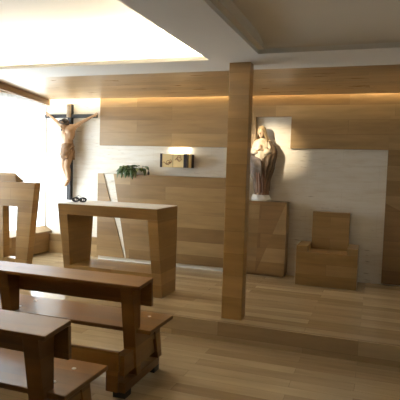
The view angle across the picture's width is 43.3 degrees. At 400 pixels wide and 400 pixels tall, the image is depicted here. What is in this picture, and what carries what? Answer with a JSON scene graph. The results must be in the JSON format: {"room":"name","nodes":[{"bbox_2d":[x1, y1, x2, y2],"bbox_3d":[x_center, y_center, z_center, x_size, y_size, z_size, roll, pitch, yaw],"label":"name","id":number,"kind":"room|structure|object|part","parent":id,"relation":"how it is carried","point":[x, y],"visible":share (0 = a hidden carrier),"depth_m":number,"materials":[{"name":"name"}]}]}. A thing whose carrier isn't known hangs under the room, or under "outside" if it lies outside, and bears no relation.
{"room":"house of worship","nodes":[
{"label":"house of worship","id":0,"kind":"room"},
{"bbox_2d":[42,104,46,225],"bbox_3d":[-3.926,-0.265,4.131,0.120,2.980,8.400,3,4,19],"label":"wall","id":1,"kind":"structure","parent":0,"point":[45,104],"depth_m":8.06,"materials":[{"name":"white paint"}]},
{"bbox_2d":[9,226,51,255],"bbox_3d":[-2.837,0.673,7.001,0.120,0.390,2.370,3,4,19],"label":"bench","id":2,"kind":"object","parent":1,"relation":"attached to","point":[41,244],"depth_m":7.80,"materials":[{"name":"brown wood"}]},
{"bbox_2d":[0,0,201,64],"bbox_3d":[-1.846,-1.458,3.638,3.505,0.310,3.450,3,4,19],"label":"skylight","id":3,"kind":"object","parent":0,"point":[31,31],"depth_m":4.88,"materials":[{"name":"white glass"}]},
{"bbox_2d":[0,323,399,399],"bbox_3d":[-1.183,1.509,1.940,6.880,0.100,6.122,3,4,19],"label":"floor","id":4,"kind":"structure","parent":0,"point":[190,368],"depth_m":3.94,"materials":[{"name":"brown wood"}]},
{"bbox_2d":[0,309,107,399],"bbox_3d":[-1.701,0.963,3.022,2.262,0.813,0.619,3,4,19],"label":"pew","id":5,"kind":"object","parent":4,"relation":"on","point":[36,361],"visible":1,"depth_m":2.59,"materials":[{"name":"brown wood"}]},
{"bbox_2d":[0,309,70,340],"bbox_3d":[-1.752,0.587,2.859,2.235,0.044,0.220,3,4,19],"label":"shelf","id":6,"kind":"object","parent":5,"relation":"attached to","point":[12,323],"depth_m":2.53,"materials":[{"name":"brown wood"}]},
{"bbox_3d":[-1.721,0.678,2.960,2.235,0.179,0.036,3,4,19],"label":"backrest","id":7,"kind":"part","parent":5,"relation":"part of","materials":[{"name":"brown wood"}]},
{"bbox_3d":[-0.822,0.987,2.578,0.095,0.677,0.169,3,4,19],"label":"post","id":8,"kind":"part","parent":5,"relation":"part of","materials":[{"name":"brown wood"}]},
{"bbox_3d":[-1.671,0.930,3.100,2.262,0.030,0.430,3,4,19],"label":"seat","id":9,"kind":"part","parent":5,"relation":"part of","materials":[{"name":"brown wood"}]},
{"bbox_3d":[-0.706,1.141,2.923,0.110,0.310,0.159,3,4,19],"label":"leg","id":10,"kind":"part","parent":5,"relation":"part of","materials":[{"name":"brown wood"}]},
{"bbox_2d":[0,261,172,398],"bbox_3d":[-1.374,0.904,4.045,2.262,0.813,0.619,3,4,19],"label":"pew","id":11,"kind":"object","parent":4,"relation":"on","point":[140,355],"visible":0.78,"depth_m":3.73,"materials":[{"name":"brown wood"}]},
{"bbox_3d":[-1.494,0.875,3.953,0.095,0.677,0.169,3,4,19],"label":"post","id":12,"kind":"part","parent":11,"relation":"part of","materials":[{"name":"brown wood"}]},
{"bbox_2d":[0,261,152,289],"bbox_3d":[-1.426,0.528,3.882,2.235,0.044,0.220,3,4,19],"label":"shelf","id":13,"kind":"object","parent":11,"relation":"attached to","point":[122,281],"depth_m":3.66,"materials":[{"name":"brown wood"}]},
{"bbox_3d":[-1.395,0.619,3.983,2.235,0.179,0.036,3,4,19],"label":"backrest","id":14,"kind":"part","parent":11,"relation":"part of","materials":[{"name":"brown wood"}]},
{"bbox_3d":[-1.345,0.871,4.123,2.262,0.030,0.430,3,4,19],"label":"seat","id":15,"kind":"part","parent":11,"relation":"part of","materials":[{"name":"brown wood"}]},
{"bbox_3d":[-0.495,0.928,3.601,0.095,0.677,0.169,3,4,19],"label":"post","id":16,"kind":"part","parent":11,"relation":"part of","materials":[{"name":"brown wood"}]},
{"bbox_3d":[-0.379,1.082,3.946,0.110,0.310,0.159,3,4,19],"label":"leg","id":17,"kind":"part","parent":11,"relation":"part of","materials":[{"name":"brown wood"}]},
{"bbox_2d":[19,251,399,367],"bbox_3d":[0.257,1.190,5.980,6.880,0.280,2.478,3,4,19],"label":"platform","id":18,"kind":"object","parent":4,"relation":"on","point":[362,324],"visible":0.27,"depth_m":5.00,"materials":[{"name":"brown wood"}]},
{"bbox_2d":[0,172,40,263],"bbox_3d":[-2.214,0.319,6.101,0.696,1.295,0.250,3,4,19],"label":"lectern","id":19,"kind":"object","parent":18,"relation":"on","point":[14,191],"visible":0.86,"depth_m":5.94,"materials":[{"name":"brown wood"}]},
{"bbox_3d":[-2.435,0.509,6.116,0.221,0.900,0.110,3,4,19],"label":"leg","id":20,"kind":"part","parent":19,"relation":"part of","materials":[{"name":"brown wood"}]},
{"bbox_3d":[-2.225,-0.074,6.008,0.696,0.290,0.110,3,4,19],"label":"panel","id":21,"kind":"part","parent":19,"relation":"part of","materials":[{"name":"brown wood"}]},
{"bbox_3d":[-2.064,0.529,5.985,0.248,0.900,0.110,3,4,19],"label":"leg","id":22,"kind":"part","parent":19,"relation":"part of","materials":[{"name":"brown wood"}]},
{"bbox_2d":[58,200,177,298],"bbox_3d":[-0.936,0.538,5.707,1.218,0.986,0.579,3,4,19],"label":"altar","id":23,"kind":"object","parent":18,"relation":"on","point":[75,218],"visible":0.82,"depth_m":5.58,"materials":[{"name":"brown wood"}]},
{"bbox_3d":[-1.453,0.572,5.899,0.120,0.862,0.547,3,4,19],"label":"leg","id":24,"kind":"part","parent":23,"relation":"part of","materials":[{"name":"brown wood"}]},
{"bbox_2d":[72,195,86,201],"bbox_3d":[-1.380,-0.014,5.759,0.168,0.079,0.046,2,4,5],"label":"candle holder","id":25,"kind":"object","parent":23,"relation":"on","point":[73,198],"visible":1,"depth_m":5.74,"materials":[{"name":"black metal"}]},
{"bbox_3d":[-0.416,0.628,5.534,0.115,0.862,0.547,3,4,19],"label":"leg","id":26,"kind":"part","parent":23,"relation":"part of","materials":[{"name":"brown wood"}]},
{"bbox_2d":[221,62,253,320],"bbox_3d":[0.353,-0.073,4.753,0.200,2.410,0.130,3,4,19],"label":"pillar","id":27,"kind":"structure","parent":18,"relation":"on","point":[240,99],"depth_m":4.69,"materials":[{"name":"brown wood"}]},
{"bbox_2d":[246,200,289,276],"bbox_3d":[0.807,0.508,6.840,0.747,1.000,0.220,3,4,19],"label":"pedestal","id":28,"kind":"object","parent":18,"relation":"on","point":[268,221],"visible":0.71,"depth_m":6.70,"materials":[{"name":"brown wood"}]},
{"bbox_2d":[250,126,276,200],"bbox_3d":[0.842,-0.490,6.749,0.380,1.004,0.269,3,4,19],"label":"statue","id":29,"kind":"object","parent":28,"relation":"on","point":[263,158],"visible":1,"depth_m":6.69,"materials":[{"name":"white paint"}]},
{"bbox_2d":[295,211,358,290],"bbox_3d":[1.622,0.614,6.370,0.735,0.900,0.450,3,4,19],"label":"armchair","id":30,"kind":"object","parent":18,"relation":"on","point":[328,260],"visible":1,"depth_m":6.26,"materials":[{"name":"brown wood"}]},
{"bbox_3d":[1.342,0.591,6.468,0.140,0.075,0.450,3,4,19],"label":"armrest","id":31,"kind":"part","parent":30,"relation":"part of","materials":[{"name":"brown wood"}]},
{"bbox_3d":[1.615,0.853,6.386,0.735,0.420,0.450,3,4,19],"label":"seat","id":32,"kind":"part","parent":30,"relation":"part of","materials":[{"name":"brown wood"}]},
{"bbox_3d":[1.694,0.395,6.518,0.466,0.480,0.100,3,4,19],"label":"backrest","id":33,"kind":"part","parent":30,"relation":"part of","materials":[{"name":"brown wood"}]},
{"bbox_3d":[1.910,0.622,6.268,0.125,0.075,0.450,3,4,19],"label":"armrest","id":34,"kind":"part","parent":30,"relation":"part of","materials":[{"name":"brown wood"}]},
{"bbox_2d":[0,0,399,99],"bbox_3d":[-0.713,-1.261,2.853,6.680,0.170,8.250,3,4,19],"label":"ceiling","id":35,"kind":"structure","parent":0,"point":[200,25],"depth_m":4.34,"materials":[{"name":"white paint"}]},
{"bbox_2d":[0,82,49,105],"bbox_3d":[-2.514,-1.412,6.221,1.031,0.083,3.200,3,4,19],"label":"rail","id":36,"kind":"object","parent":35,"relation":"attached to","point":[11,90],"visible":1,"depth_m":6.94,"materials":[{"name":"brown wood"}]},
{"bbox_2d":[0,92,44,230],"bbox_3d":[-2.955,-0.490,6.536,0.039,1.945,3.000,3,4,19],"label":"window","id":37,"kind":"structure","parent":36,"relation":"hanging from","point":[22,119],"depth_m":7.43,"materials":[{"name":"white glass"}]},
{"bbox_2d":[46,99,399,285],"bbox_3d":[0.697,-0.289,7.004,6.880,2.560,0.100,3,4,19],"label":"wall","id":38,"kind":"structure","parent":0,"point":[353,182],"depth_m":6.78,"materials":[{"name":"stone"}]},
{"bbox_2d":[45,104,97,199],"bbox_3d":[-2.042,-0.734,7.710,0.997,1.480,0.315,3,4,19],"label":"crucifix","id":39,"kind":"object","parent":38,"relation":"attached to","point":[67,126],"visible":1,"depth_m":7.65,"materials":[{"name":"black wood"}]},
{"bbox_2d":[49,233,97,256],"bbox_3d":[-1.956,0.704,7.912,0.940,0.300,0.070,3,4,19],"label":"baseboard","id":40,"kind":"structure","parent":38,"relation":"attached to","point":[55,245],"depth_m":7.98,"materials":[{"name":"brown wood"}]},
{"bbox_2d":[97,173,225,270],"bbox_3d":[-0.525,0.291,7.301,2.080,1.290,0.220,3,4,19],"label":"wall panel","id":41,"kind":"object","parent":38,"relation":"attached to","point":[200,201],"visible":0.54,"depth_m":7.12,"materials":[{"name":"brown wood"}]},
{"bbox_2d":[116,165,148,178],"bbox_3d":[-0.953,-0.406,7.323,0.534,0.212,0.280,3,4,19],"label":"potted plant","id":42,"kind":"object","parent":41,"relation":"on","point":[130,170],"visible":1,"depth_m":7.26,"materials":[{"name":"green plant"}]},
{"bbox_2d":[160,153,193,167],"bbox_3d":[-0.325,-0.558,7.162,0.418,0.194,0.256,3,4,19],"label":"tabernacle","id":43,"kind":"object","parent":38,"relation":"attached to","point":[166,160],"visible":1,"depth_m":7.05,"materials":[{"name":"gold metal"}]},
{"bbox_2d":[100,93,399,149],"bbox_3d":[1.167,-1.068,6.713,5.680,0.758,0.050,3,4,19],"label":"wall panel","id":44,"kind":"object","parent":38,"relation":"attached to","point":[323,121],"visible":0.86,"depth_m":6.83,"materials":[{"name":"brown wood"}]},
{"bbox_2d":[381,116,399,284],"bbox_3d":[3.077,0.049,6.098,1.560,2.110,0.050,3,4,19],"label":"wall panel","id":45,"kind":"object","parent":38,"relation":"attached to","point":[390,274],"visible":1,"depth_m":6.31,"materials":[{"name":"brown wood"}]}
]}

